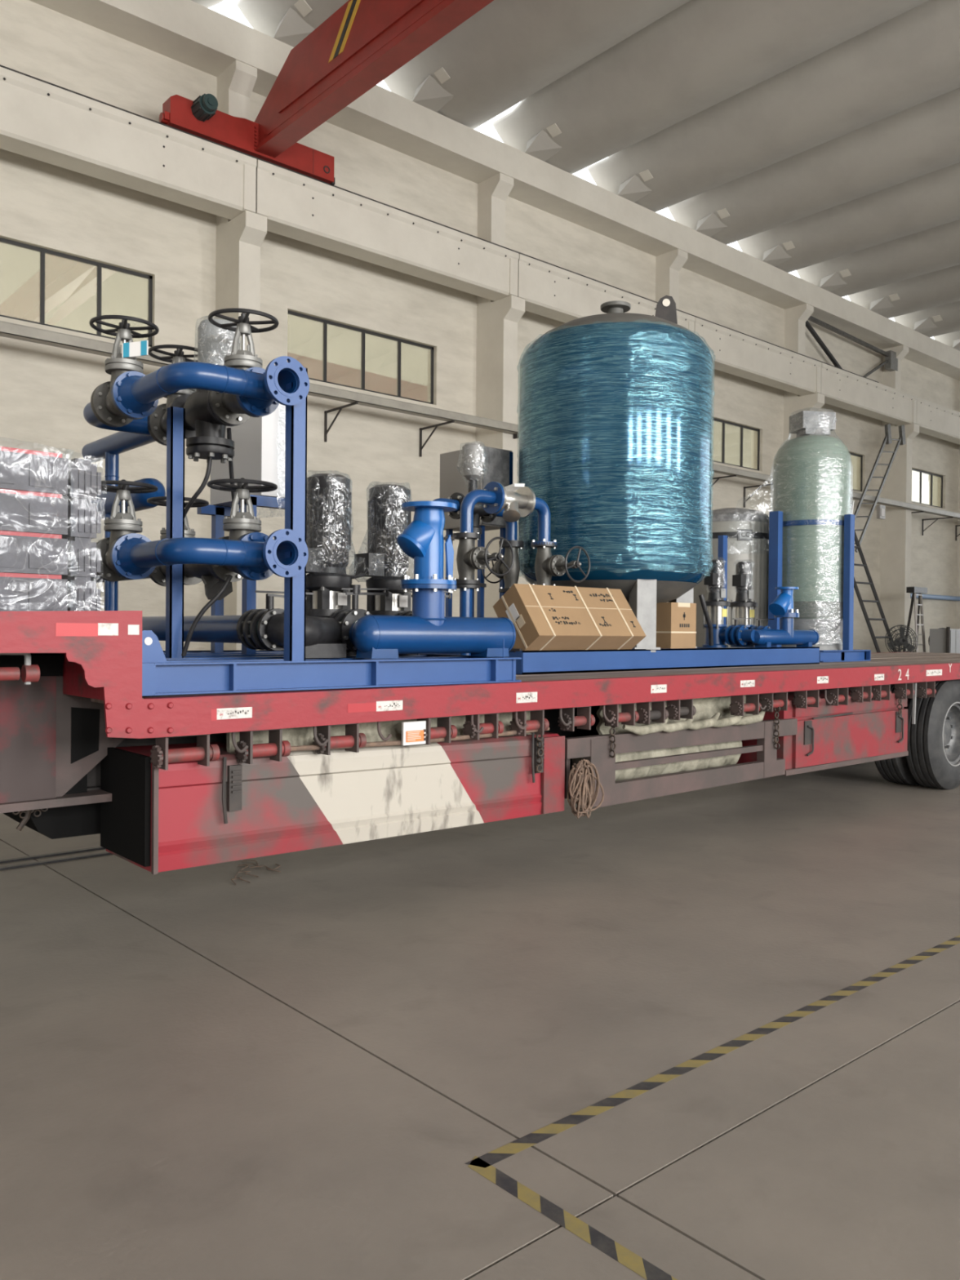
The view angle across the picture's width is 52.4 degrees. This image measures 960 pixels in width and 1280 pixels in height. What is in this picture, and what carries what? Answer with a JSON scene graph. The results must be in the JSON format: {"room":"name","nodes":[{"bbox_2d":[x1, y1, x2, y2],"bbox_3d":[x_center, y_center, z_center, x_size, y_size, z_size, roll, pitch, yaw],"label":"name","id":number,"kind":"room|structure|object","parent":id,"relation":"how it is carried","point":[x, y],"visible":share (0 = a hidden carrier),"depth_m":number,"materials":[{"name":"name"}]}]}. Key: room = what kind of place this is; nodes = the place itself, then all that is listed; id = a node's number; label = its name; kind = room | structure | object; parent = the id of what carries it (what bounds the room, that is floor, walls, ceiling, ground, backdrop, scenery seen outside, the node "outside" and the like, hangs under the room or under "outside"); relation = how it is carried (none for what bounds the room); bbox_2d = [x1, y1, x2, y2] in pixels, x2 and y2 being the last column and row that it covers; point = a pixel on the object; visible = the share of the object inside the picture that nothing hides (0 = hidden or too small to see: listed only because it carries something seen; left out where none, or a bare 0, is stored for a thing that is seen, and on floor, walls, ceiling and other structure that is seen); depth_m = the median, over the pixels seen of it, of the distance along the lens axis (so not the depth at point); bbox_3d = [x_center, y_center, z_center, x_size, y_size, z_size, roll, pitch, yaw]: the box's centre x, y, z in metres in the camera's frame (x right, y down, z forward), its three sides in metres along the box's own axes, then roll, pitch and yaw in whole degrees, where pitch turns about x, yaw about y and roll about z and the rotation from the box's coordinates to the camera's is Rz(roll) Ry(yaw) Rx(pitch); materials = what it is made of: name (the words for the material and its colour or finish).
{"room":"factory workshop","nodes":[
{"label":"factory workshop","id":0,"kind":"room"},
{"bbox_2d":[0,0,959,653],"bbox_3d":[6.674,-4.602,27.311,74.000,11.725,0.300,0,1,-41],"label":"wall","id":1,"kind":"structure","parent":0,"point":[45,390],"depth_m":18.90,"materials":[{"name":"paint"}]},
{"bbox_2d":[0,237,152,346],"bbox_3d":[-6.903,-5.553,15.387,3.540,1.230,0.060,0,1,-41],"label":"window","id":2,"kind":"structure","parent":1,"relation":"in","point":[42,251],"depth_m":15.78,"materials":[{"name":"grey metal"}]},
{"bbox_2d":[0,66,257,219],"bbox_3d":[-6.224,-7.663,14.660,6.056,0.905,0.546,0,1,-41],"label":"crane runway beam","id":3,"kind":"structure","parent":1,"relation":"attached to","point":[41,121],"depth_m":15.02,"materials":[{"name":"concrete"}]},
{"bbox_2d":[215,59,266,650],"bbox_3d":[-4.175,-4.315,16.930,0.400,11.145,1.150,0,1,-41],"label":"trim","id":4,"kind":"structure","parent":1,"relation":"attached to","point":[239,239],"depth_m":16.75,"materials":[{"name":"concrete"}]},
{"bbox_2d":[0,320,519,457],"bbox_3d":[-6.328,-4.169,14.995,18.210,0.760,1.108,0,1,-41],"label":"cable tray","id":5,"kind":"object","parent":1,"relation":"attached to","point":[10,330],"visible":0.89,"depth_m":17.70,"materials":[{"name":"metal"}]},
{"bbox_2d":[287,310,433,404],"bbox_3d":[-2.326,-5.548,19.390,3.540,1.230,0.060,0,1,-41],"label":"window","id":6,"kind":"structure","parent":1,"relation":"in","point":[325,322],"depth_m":19.38,"materials":[{"name":"grey metal"}]},
{"bbox_2d":[255,159,519,301],"bbox_3d":[-1.648,-7.658,18.663,6.056,0.905,0.546,0,1,-41],"label":"crane runway beam","id":7,"kind":"structure","parent":1,"relation":"attached to","point":[297,206],"depth_m":18.23,"materials":[{"name":"concrete"}]},
{"bbox_2d":[30,0,959,380],"bbox_3d":[6.997,-10.199,26.949,74.000,0.640,0.930,0,1,-41],"label":"roof beam","id":8,"kind":"structure","parent":1,"relation":"attached to","point":[189,33],"depth_m":20.54,"materials":[{"name":"concrete"}]},
{"bbox_2d":[474,172,524,617],"bbox_3d":[0.402,-4.310,20.933,0.400,11.145,1.150,0,1,-41],"label":"column","id":9,"kind":"structure","parent":1,"relation":"attached to","point":[496,366],"depth_m":20.80,"materials":[{"name":"concrete"}]},
{"bbox_2d":[517,253,695,333],"bbox_3d":[2.929,-7.654,22.665,6.056,0.905,0.546,0,1,-41],"label":"beam","id":10,"kind":"structure","parent":1,"relation":"attached to","point":[548,291],"depth_m":21.51,"materials":[{"name":"concrete"}]},
{"bbox_2d":[655,248,688,602],"bbox_3d":[4.978,-4.306,24.936,0.400,11.145,1.150,0,1,-41],"label":"column","id":11,"kind":"structure","parent":1,"relation":"attached to","point":[668,264],"depth_m":24.93,"materials":[{"name":"concrete"}]},
{"bbox_2d":[711,417,759,471],"bbox_3d":[6.827,-5.539,27.396,3.540,1.230,0.060,0,1,-41],"label":"window","id":12,"kind":"structure","parent":1,"relation":"in","point":[723,422],"depth_m":27.95,"materials":[{"name":"grey metal"}]},
{"bbox_2d":[694,316,822,395],"bbox_3d":[7.505,-7.649,26.668,6.056,0.905,0.546,0,1,-41],"label":"beam","id":13,"kind":"structure","parent":1,"relation":"attached to","point":[732,352],"depth_m":26.50,"materials":[{"name":"concrete"}]},
{"bbox_2d":[783,303,824,443],"bbox_3d":[9.555,-4.301,28.938,0.400,11.145,1.150,0,1,-41],"label":"column","id":14,"kind":"structure","parent":1,"relation":"attached to","point":[796,317],"depth_m":28.93,"materials":[{"name":"concrete"}]},
{"bbox_2d":[711,463,959,540],"bbox_3d":[13.017,-4.149,31.914,26.410,0.760,1.108,0,1,-41],"label":"cable tray","id":15,"kind":"object","parent":1,"relation":"attached to","point":[732,472],"visible":0.48,"depth_m":30.11,"materials":[{"name":"metal"}]},
{"bbox_2d":[853,423,906,552],"bbox_3d":[12.289,-4.784,30.464,4.040,4.404,0.100,0,1,-41],"label":"ladder","id":16,"kind":"object","parent":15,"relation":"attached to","point":[887,439],"visible":0.88,"depth_m":30.71,"materials":[{"name":"grey metal"}]},
{"bbox_2d":[805,315,897,377],"bbox_3d":[11.847,-8.953,31.071,5.872,1.640,0.200,0,1,-41],"label":"brace","id":17,"kind":"object","parent":1,"relation":"attached to","point":[891,362],"visible":0.71,"depth_m":30.99,"materials":[{"name":"grey metal"}]},
{"bbox_2d":[821,362,917,426],"bbox_3d":[12.082,-7.644,30.671,6.056,0.905,0.546,0,1,-41],"label":"beam","id":18,"kind":"structure","parent":1,"relation":"attached to","point":[841,388],"depth_m":30.40,"materials":[{"name":"concrete"}]},
{"bbox_2d":[0,0,878,382],"bbox_3d":[8.533,-8.636,8.482,36.000,1.410,28.950,0,1,-41],"label":"crane","id":19,"kind":"object","parent":18,"relation":"on","point":[362,42],"visible":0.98,"depth_m":15.13,"materials":[{"name":"metal"}]},
{"bbox_2d":[879,344,919,652],"bbox_3d":[14.131,-4.296,32.941,0.400,11.145,1.150,0,1,-41],"label":"pillar","id":20,"kind":"structure","parent":1,"relation":"attached to","point":[895,528],"depth_m":32.82,"materials":[{"name":"concrete"}]},
{"bbox_2d":[911,468,942,507],"bbox_3d":[15.980,-5.529,35.401,3.540,1.230,0.060,0,1,-41],"label":"window","id":21,"kind":"structure","parent":1,"relation":"in","point":[913,469],"depth_m":35.95,"materials":[{"name":"grey"}]},
{"bbox_2d":[915,396,959,444],"bbox_3d":[16.659,-7.640,34.673,6.056,0.905,0.546,0,1,-41],"label":"beam","id":22,"kind":"structure","parent":1,"relation":"attached to","point":[934,420],"depth_m":33.70,"materials":[{"name":"concrete"}]},
{"bbox_2d":[955,380,959,629],"bbox_3d":[18.708,-4.292,36.944,0.400,11.145,1.150,0,1,-41],"label":"pillar","id":23,"kind":"structure","parent":1,"relation":"attached to","point":[957,625],"depth_m":37.18,"materials":[{"name":"concrete"}]},
{"bbox_2d":[0,761,959,1279],"bbox_3d":[16.312,1.504,16.284,74.000,0.120,31.000,0,1,-41],"label":"floor","id":24,"kind":"structure","parent":0,"point":[296,1072],"depth_m":3.39,"materials":[{"name":"grey concrete"}]},
{"bbox_2d":[0,846,105,863],"bbox_3d":[-3.486,1.360,5.503,14.000,0.012,0.040,0,1,-41],"label":"rail","id":25,"kind":"object","parent":24,"relation":"on","point":[49,855],"visible":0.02,"depth_m":6.17,"materials":[{"name":"grey metal"}]},
{"bbox_2d":[0,851,112,870],"bbox_3d":[-3.368,1.362,5.368,14.000,0.012,0.040,0,1,-41],"label":"rail","id":26,"kind":"object","parent":24,"relation":"on","point":[3,868],"visible":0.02,"depth_m":6.00,"materials":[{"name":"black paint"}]},
{"bbox_2d":[0,610,959,874],"bbox_3d":[1.195,0.628,7.822,14.900,1.516,2.534,0,1,-41],"label":"flatbed trailer","id":27,"kind":"object","parent":24,"relation":"on","point":[156,776],"depth_m":4.78,"materials":[{"name":"red metal"}]},
{"bbox_2d":[0,446,67,611],"bbox_3d":[-2.075,-0.439,3.941,0.701,0.697,0.598,0,1,-41],"label":"tray stack","id":28,"kind":"object","parent":27,"relation":"on","point":[33,511],"visible":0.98,"depth_m":3.86,"materials":[{"name":"silver"}]},
{"bbox_2d":[0,450,67,496],"bbox_3d":[-2.074,-0.666,3.941,0.625,0.145,0.520,0,1,-41],"label":"package","id":29,"kind":"object","parent":28,"relation":"on","point":[22,473],"depth_m":3.86},
{"bbox_2d":[0,492,67,535],"bbox_3d":[-2.076,-0.503,3.942,0.625,0.145,0.520,0,1,-41],"label":"package","id":30,"kind":"object","parent":28,"relation":"on","point":[21,513],"depth_m":3.86},
{"bbox_2d":[0,534,67,575],"bbox_3d":[-2.077,-0.340,3.944,0.625,0.145,0.520,0,1,-41],"label":"package","id":31,"kind":"object","parent":28,"relation":"on","point":[20,554],"depth_m":3.87},
{"bbox_2d":[0,576,67,611],"bbox_3d":[-2.079,-0.177,3.945,0.625,0.145,0.520,0,1,-41],"label":"tray","id":32,"kind":"object","parent":28,"relation":"on","point":[17,593],"depth_m":3.87,"materials":[{"name":"silver metal"}]},
{"bbox_2d":[61,457,101,610],"bbox_3d":[-1.800,-0.442,4.219,0.172,0.682,0.574,0,1,-41],"label":"tray stack","id":33,"kind":"object","parent":27,"relation":"on","point":[84,481],"visible":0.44,"depth_m":4.03,"materials":[{"name":"white metal"}]},
{"bbox_2d":[61,540,96,577],"bbox_3d":[-1.803,-0.338,4.223,0.105,0.144,0.500,0,1,-41],"label":"package","id":34,"kind":"object","parent":33,"relation":"on","point":[82,554],"depth_m":4.03},
{"bbox_2d":[62,461,97,500],"bbox_3d":[-1.801,-0.662,4.220,0.105,0.144,0.500,0,1,-41],"label":"package","id":35,"kind":"object","parent":33,"relation":"on","point":[82,475],"depth_m":4.03},
{"bbox_2d":[62,501,97,538],"bbox_3d":[-1.802,-0.500,4.222,0.105,0.144,0.500,0,1,-41],"label":"package","id":36,"kind":"object","parent":33,"relation":"on","point":[82,515],"depth_m":4.03},
{"bbox_2d":[67,580,96,610],"bbox_3d":[-1.805,-0.176,4.225,0.105,0.144,0.500,0,1,-41],"label":"tray","id":37,"kind":"object","parent":33,"relation":"on","point":[82,594],"depth_m":4.03,"materials":[{"name":"silver metal"}]},
{"bbox_2d":[142,608,257,649],"bbox_3d":[-1.707,-0.065,5.666,0.210,0.210,1.723,0,1,-41],"label":"pipe","id":38,"kind":"object","parent":27,"relation":"on","point":[210,628],"visible":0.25,"depth_m":5.30,"materials":[{"name":"blue metal"}]},
{"bbox_2d":[142,367,521,696],"bbox_3d":[-1.286,-0.522,5.506,2.168,1.476,2.195,0,1,-41],"label":"frame","id":39,"kind":"object","parent":27,"relation":"on","point":[215,670],"visible":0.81,"depth_m":4.68,"materials":[{"name":"blue paint"}]},
{"bbox_2d":[81,384,166,610],"bbox_3d":[-1.988,-0.628,5.584,0.539,1.322,1.576,0,1,-23],"label":"pipe","id":40,"kind":"object","parent":39,"relation":"attached to","point":[136,433],"visible":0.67,"depth_m":5.73,"materials":[{"name":"blue metal"}]},
{"bbox_2d":[90,537,163,586],"bbox_3d":[-2.154,-0.410,5.533,0.622,0.224,1.485,0,1,-41],"label":"pipe","id":41,"kind":"object","parent":40,"relation":"attached to","point":[98,579],"visible":0.15,"depth_m":5.95,"materials":[{"name":"blue metal"}]},
{"bbox_2d":[150,565,165,586],"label":"valve","id":42,"kind":"object","parent":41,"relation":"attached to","point":[157,574],"depth_m":5.27,"materials":[{"name":"grey metal"}]},
{"bbox_2d":[183,536,232,599],"bbox_3d":[-1.379,-0.356,4.949,0.224,0.307,0.464,0,1,-41],"label":"strainer","id":43,"kind":"object","parent":42,"relation":"attached to","point":[193,574],"visible":0.29,"depth_m":4.88,"materials":[{"name":"grey metal"}]},
{"bbox_2d":[147,344,198,444],"bbox_3d":[-1.609,-1.310,5.214,0.320,0.503,0.320,0,1,-41],"label":"valve","id":44,"kind":"object","parent":40,"relation":"attached to","point":[157,421],"visible":0.39,"depth_m":5.21,"materials":[{"name":"grey metal"}]},
{"bbox_2d":[168,315,244,462],"bbox_3d":[-1.339,-1.276,4.955,0.302,0.730,0.484,0,1,-41],"label":"control valve","id":45,"kind":"object","parent":44,"relation":"attached to","point":[204,433],"visible":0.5,"depth_m":4.89,"materials":[{"name":"black paint"}]},
{"bbox_2d":[184,455,212,517],"bbox_3d":[-1.458,-0.755,4.965,0.221,0.368,0.036,1,1,21],"label":"power cable","id":46,"kind":"object","parent":45,"relation":"attached to","point":[204,482],"visible":0.82,"depth_m":4.94,"materials":[{"name":"black rubber"}]},
{"bbox_2d":[110,528,308,580],"bbox_3d":[-1.257,-0.393,4.507,0.622,0.224,0.753,0,1,-41],"label":"pipe","id":47,"kind":"object","parent":39,"relation":"attached to","point":[256,556],"visible":1,"depth_m":4.38,"materials":[{"name":"blue metal"}]},
{"bbox_2d":[96,479,158,581],"bbox_3d":[-1.736,-0.535,4.750,0.320,0.491,0.320,0,1,-41],"label":"valve","id":48,"kind":"object","parent":47,"relation":"attached to","point":[119,524],"visible":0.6,"depth_m":4.72,"materials":[{"name":"grey metal"}]},
{"bbox_2d":[206,477,277,582],"bbox_3d":[-1.139,-0.529,4.675,0.330,0.494,0.330,0,1,-41],"label":"valve","id":49,"kind":"object","parent":47,"relation":"attached to","point":[239,524],"visible":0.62,"depth_m":4.64,"materials":[{"name":"grey metal"}]},
{"bbox_2d":[181,574,232,656],"bbox_3d":[-1.317,-0.119,4.699,0.242,0.399,0.046,0,1,-5],"label":"power cable","id":50,"kind":"object","parent":49,"relation":"attached to","point":[229,577],"visible":1,"depth_m":4.68,"materials":[{"name":"black rubber"}]},
{"bbox_2d":[111,355,309,418],"bbox_3d":[-1.250,-1.161,4.500,0.622,0.224,0.753,0,1,-41],"label":"pipe","id":51,"kind":"object","parent":39,"relation":"attached to","point":[259,391],"visible":1,"depth_m":4.37,"materials":[{"name":"blue metal"}]},
{"bbox_2d":[88,314,159,426],"bbox_3d":[-1.729,-1.308,4.743,0.320,0.501,0.320,0,1,-41],"label":"valve","id":52,"kind":"object","parent":51,"relation":"attached to","point":[106,410],"visible":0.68,"depth_m":4.72,"materials":[{"name":"grey metal"}]},
{"bbox_2d":[122,340,148,358],"bbox_3d":[-1.649,-1.391,4.666,0.126,0.087,0.014,0,1,0],"label":"paper tag","id":53,"kind":"object","parent":52,"relation":"attached to","point":[136,348],"visible":1,"depth_m":4.66,"materials":[{"name":"white paper"}]},
{"bbox_2d":[208,307,279,425],"bbox_3d":[-1.132,-1.307,4.668,0.330,0.514,0.330,0,1,-41],"label":"valve","id":54,"kind":"object","parent":51,"relation":"attached to","point":[226,407],"visible":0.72,"depth_m":4.64,"materials":[{"name":"grey metal"}]},
{"bbox_2d":[210,403,285,507],"bbox_3d":[-1.407,-1.187,6.162,0.273,0.813,0.741,0,1,-41],"label":"cabinet","id":55,"kind":"object","parent":39,"relation":"on","point":[260,442],"visible":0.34,"depth_m":5.93,"materials":[{"name":"grey metal"}]},
{"bbox_2d":[266,613,346,657],"bbox_3d":[-0.829,-0.021,5.073,0.283,0.222,0.676,1,1,15],"label":"pump manifold","id":56,"kind":"object","parent":39,"relation":"on","point":[322,634],"visible":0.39,"depth_m":4.92,"materials":[{"name":"black paint"}]},
{"bbox_2d":[242,590,312,650],"bbox_3d":[-1.018,-0.098,4.954,0.309,0.300,0.200,0,1,-41],"label":"valve","id":57,"kind":"object","parent":56,"relation":"attached to","point":[255,626],"visible":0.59,"depth_m":4.87,"materials":[{"name":"black paint"}]},
{"bbox_2d":[306,471,357,655],"bbox_3d":[-0.881,-0.435,5.532,0.383,1.043,0.343,0,1,-41],"label":"pump","id":58,"kind":"object","parent":39,"relation":"on","point":[328,508],"visible":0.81,"depth_m":5.44,"materials":[{"name":"black paint"}]},
{"bbox_2d":[348,480,417,654],"bbox_3d":[-0.582,-0.430,5.830,0.442,1.032,0.347,0,1,-41],"label":"pump","id":59,"kind":"object","parent":39,"relation":"on","point":[385,562],"visible":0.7,"depth_m":5.76,"materials":[{"name":"black paint"}]},
{"bbox_2d":[348,583,515,658],"bbox_3d":[-0.296,-0.102,5.351,1.020,0.389,0.452,0,1,-41],"label":"header","id":60,"kind":"object","parent":39,"relation":"on","point":[428,630],"visible":0.98,"depth_m":5.18,"materials":[{"name":"blue metal"}]},
{"bbox_2d":[329,584,389,652],"bbox_3d":[-0.679,-0.119,5.405,0.330,0.370,0.226,0,1,-41],"label":"valve","id":61,"kind":"object","parent":60,"relation":"attached to","point":[347,618],"visible":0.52,"depth_m":5.31,"materials":[{"name":"black paint"}]},
{"bbox_2d":[396,501,457,592],"bbox_3d":[-0.285,-0.494,5.256,0.326,0.473,0.300,0,1,-41],"label":"strainer","id":62,"kind":"object","parent":60,"relation":"on","point":[422,540],"visible":0.91,"depth_m":5.19,"materials":[{"name":"blue metal"}]},
{"bbox_2d":[396,533,425,559],"bbox_3d":[-0.368,-0.494,5.216,0.148,0.138,0.184,0,1,-41],"label":"basket","id":63,"kind":"object","parent":62,"relation":"on","point":[413,545],"depth_m":5.16,"materials":[{"name":"blue metal"}]},
{"bbox_2d":[226,711,531,752],"bbox_3d":[-0.413,0.479,5.029,1.900,0.165,0.095,0,1,-41],"label":"canvas","id":64,"kind":"object","parent":27,"relation":"on","point":[296,736],"visible":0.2,"depth_m":4.90},
{"bbox_2d":[401,720,426,745],"bbox_3d":[-0.329,0.466,4.887,0.140,0.115,0.021,0,1,-41],"label":"paper packet","id":65,"kind":"object","parent":27,"relation":"on","point":[412,732],"visible":1,"depth_m":4.87,"materials":[{"name":"white paper"}]},
{"bbox_2d":[290,727,549,751],"bbox_3d":[-0.327,0.503,4.930,1.901,0.048,0.034,0,1,-41],"label":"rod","id":66,"kind":"object","parent":27,"relation":"attached to","point":[301,748],"visible":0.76,"depth_m":4.84,"materials":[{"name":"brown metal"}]},
{"bbox_2d":[440,445,513,617],"bbox_3d":[-0.037,-0.664,7.995,0.330,1.745,0.538,0,1,-41],"label":"tall cabinet","id":67,"kind":"object","parent":27,"relation":"on","point":[497,463],"visible":0.35,"depth_m":7.87,"materials":[{"name":"grey metal"}]},
{"bbox_2d":[460,440,486,493],"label":"control valve","id":68,"kind":"object","parent":67,"relation":"attached to","point":[473,460],"depth_m":7.05,"materials":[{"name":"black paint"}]},
{"bbox_2d":[437,646,819,674],"bbox_3d":[1.082,0.129,8.036,3.610,0.162,1.670,0,1,-41],"label":"frame","id":69,"kind":"object","parent":27,"relation":"on","point":[531,662],"visible":0.68,"depth_m":7.09,"materials":[{"name":"blue paint"}]},
{"bbox_2d":[432,497,524,651],"bbox_3d":[-0.039,-0.461,7.132,0.919,1.094,0.190,0,1,-41],"label":"riser pipe","id":70,"kind":"object","parent":69,"relation":"on","point":[511,535],"visible":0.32,"depth_m":7.33,"materials":[{"name":"blue metal"}]},
{"bbox_2d":[473,502,497,534],"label":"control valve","id":71,"kind":"object","parent":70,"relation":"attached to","point":[479,513],"depth_m":7.07,"materials":[{"name":"black paint"}]},
{"bbox_2d":[481,542,523,592],"bbox_3d":[0.195,-0.545,7.459,0.213,0.366,0.376,0,1,-33],"label":"valve","id":72,"kind":"object","parent":70,"relation":"attached to","point":[512,577],"visible":0.68,"depth_m":7.33,"materials":[{"name":"grey metal"}]},
{"bbox_2d":[453,481,504,655],"bbox_3d":[-0.035,-0.481,6.472,0.332,1.167,0.216,0,1,-41],"label":"riser pipe","id":73,"kind":"object","parent":69,"relation":"on","point":[491,498],"visible":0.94,"depth_m":6.40,"materials":[{"name":"blue metal"}]},
{"bbox_2d":[452,532,514,584],"bbox_3d":[-0.004,-0.531,6.324,0.251,0.332,0.445,0,1,-41],"label":"valve","id":74,"kind":"object","parent":73,"relation":"attached to","point":[469,557],"visible":0.94,"depth_m":6.33,"materials":[{"name":"grey metal"}]},
{"bbox_2d":[493,482,535,522],"bbox_3d":[0.214,-0.933,6.672,0.306,0.263,0.227,0,1,-41],"label":"strainer","id":75,"kind":"object","parent":73,"relation":"attached to","point":[521,503],"visible":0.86,"depth_m":6.63,"materials":[{"name":"silver metal"}]},
{"bbox_2d":[510,648,521,651],"bbox_3d":[0.526,0.062,6.726,1.048,0.016,0.370,0,1,-41],"label":"board","id":76,"kind":"object","parent":69,"relation":"on","point":[512,649],"visible":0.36,"depth_m":6.27,"materials":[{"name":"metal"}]},
{"bbox_2d":[531,497,557,545],"bbox_3d":[0.418,-0.449,6.868,0.272,1.104,0.184,0,1,-41],"label":"riser pipe","id":77,"kind":"object","parent":76,"relation":"on","point":[543,510],"visible":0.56,"depth_m":6.85,"materials":[{"name":"blue metal"}]},
{"bbox_2d":[531,542,590,586],"bbox_3d":[0.538,-0.519,6.798,0.251,0.326,0.445,0,1,-41],"label":"valve","id":78,"kind":"object","parent":77,"relation":"attached to","point":[546,565],"visible":0.88,"depth_m":6.80,"materials":[{"name":"grey metal"}]},
{"bbox_2d":[493,583,645,652],"bbox_3d":[0.624,-0.126,6.642,1.053,0.488,0.448,0,1,-41],"label":"carton","id":79,"kind":"object","parent":76,"relation":"on","point":[543,617],"visible":1,"depth_m":6.46,"materials":[{"name":"brown cardboard"}]},
{"bbox_2d":[518,294,714,652],"bbox_3d":[1.053,-1.317,7.675,1.537,2.795,1.540,1,1,30],"label":"tank","id":80,"kind":"object","parent":69,"relation":"on","point":[615,406],"visible":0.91,"depth_m":7.02,"materials":[{"name":"blue plastic"}]},
{"bbox_2d":[656,602,696,648],"bbox_3d":[1.501,-0.109,7.542,0.314,0.353,0.186,0,1,-41],"label":"carton","id":81,"kind":"object","parent":69,"relation":"on","point":[676,622],"visible":0.94,"depth_m":7.45,"materials":[{"name":"brown cardboard"}]},
{"bbox_2d":[698,594,713,645],"bbox_3d":[1.903,-0.166,8.170,0.063,0.431,0.219,1,1,42],"label":"power cable","id":82,"kind":"object","parent":69,"relation":"on","point":[701,597],"visible":1,"depth_m":8.15,"materials":[{"name":"black rubber"}]},
{"bbox_2d":[702,559,730,647],"bbox_3d":[2.051,-0.328,8.498,0.255,0.783,0.250,0,1,-41],"label":"pump","id":83,"kind":"object","parent":69,"relation":"on","point":[713,579],"visible":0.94,"depth_m":8.43,"materials":[{"name":"silver metal"}]},
{"bbox_2d":[729,560,757,647],"bbox_3d":[2.348,-0.327,8.704,0.255,0.783,0.250,0,1,-41],"label":"pump","id":84,"kind":"object","parent":69,"relation":"on","point":[742,580],"visible":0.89,"depth_m":8.64,"materials":[{"name":"silver metal"}]},
{"bbox_2d":[718,617,818,647],"bbox_3d":[2.546,-0.064,8.596,0.970,0.261,0.410,0,1,-41],"label":"header","id":85,"kind":"object","parent":69,"relation":"on","point":[785,635],"visible":0.98,"depth_m":8.41,"materials":[{"name":"blue metal"}]},
{"bbox_2d":[724,617,751,645],"bbox_3d":[2.216,-0.072,8.342,0.209,0.233,0.153,0,1,-41],"label":"valve","id":86,"kind":"object","parent":85,"relation":"attached to","point":[736,627],"visible":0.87,"depth_m":8.30,"materials":[{"name":"blue metal"}]},
{"bbox_2d":[768,586,799,617],"bbox_3d":[2.645,-0.329,8.486,0.294,0.263,0.210,0,1,-41],"label":"strainer","id":87,"kind":"object","parent":85,"relation":"on","point":[782,606],"visible":1,"depth_m":8.43,"materials":[{"name":"blue metal"}]},
{"bbox_2d":[569,733,742,781],"bbox_3d":[1.240,0.777,6.660,1.458,0.364,0.364,0,1,-41],"label":"roll","id":88,"kind":"object","parent":27,"relation":"on","point":[679,766],"visible":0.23,"depth_m":6.50,"materials":[{"name":"beige fabric"}]},
{"bbox_2d":[595,695,753,734],"bbox_3d":[1.376,0.501,6.629,1.700,0.216,0.114,0,1,-41],"label":"canvas","id":89,"kind":"object","parent":88,"relation":"on","point":[706,708],"visible":0.29,"depth_m":6.74},
{"bbox_2d":[622,710,765,735],"bbox_3d":[1.486,0.544,6.511,1.580,0.099,0.092,0,1,-41],"label":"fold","id":90,"kind":"object","parent":27,"relation":"on","point":[713,722],"visible":0.88,"depth_m":6.41,"materials":[{"name":"beige fabric"}]},
{"bbox_2d":[717,511,871,662],"bbox_3d":[2.980,-0.533,9.908,1.410,1.458,1.595,0,1,-41],"label":"frame","id":91,"kind":"object","parent":27,"relation":"on","point":[847,653],"visible":0.43,"depth_m":9.51,"materials":[{"name":"blue paint"}]},
{"bbox_2d":[693,507,768,647],"bbox_3d":[2.620,-0.643,10.206,0.860,1.449,0.860,0,1,-41],"label":"water tank","id":92,"kind":"object","parent":91,"relation":"on","point":[747,531],"visible":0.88,"depth_m":9.83,"materials":[{"name":"silver plastic"}]},
{"bbox_2d":[773,410,855,650],"bbox_3d":[3.319,-1.098,9.797,0.809,2.400,0.805,0,1,-41],"label":"water tank","id":93,"kind":"object","parent":91,"relation":"on","point":[811,469],"visible":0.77,"depth_m":9.48,"materials":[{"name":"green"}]},
{"bbox_2d":[465,935,959,1279],"bbox_3d":[2.882,1.434,4.053,6.259,0.001,1.756,0,1,-41],"label":"tape","id":94,"kind":"object","parent":24,"relation":"on","point":[482,1165],"visible":1,"depth_m":2.83,"materials":[{"name":"yellow plastic"}]},
{"bbox_2d":[853,531,897,652],"bbox_3d":[11.405,-1.642,29.013,3.540,5.946,0.514,0,1,-15],"label":"ladder","id":95,"kind":"object","parent":24,"relation":"on","point":[870,582],"visible":0.43,"depth_m":29.17,"materials":[{"name":"grey metal"}]},
{"bbox_2d":[884,624,918,652],"bbox_3d":[12.422,0.423,28.859,0.843,1.750,0.754,0,1,-41],"label":"floor fan","id":96,"kind":"object","parent":24,"relation":"on","point":[898,642],"visible":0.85,"depth_m":28.80,"materials":[{"name":"grey metal"}]},
{"bbox_2d":[903,586,927,652],"bbox_3d":[13.724,-0.176,30.905,0.789,2.956,1.932,1,1,7],"label":"step ladder","id":97,"kind":"object","parent":24,"relation":"on","point":[920,590],"visible":0.62,"depth_m":30.53,"materials":[{"name":"silver metal"}]},
{"bbox_2d":[929,626,959,653],"bbox_3d":[14.826,0.452,30.478,2.350,1.705,0.650,0,1,-41],"label":"tall cabinet","id":98,"kind":"object","parent":24,"relation":"on","point":[947,640],"visible":0.33,"depth_m":29.81,"materials":[{"name":"grey metal"}]},
{"bbox_2d":[191,0,959,351],"bbox_3d":[15.838,-10.821,14.835,69.920,0.975,30.150,0,1,-41],"label":"ceiling","id":99,"kind":"structure","parent":0,"point":[820,138],"depth_m":19.82,"materials":[{"name":"metal"}]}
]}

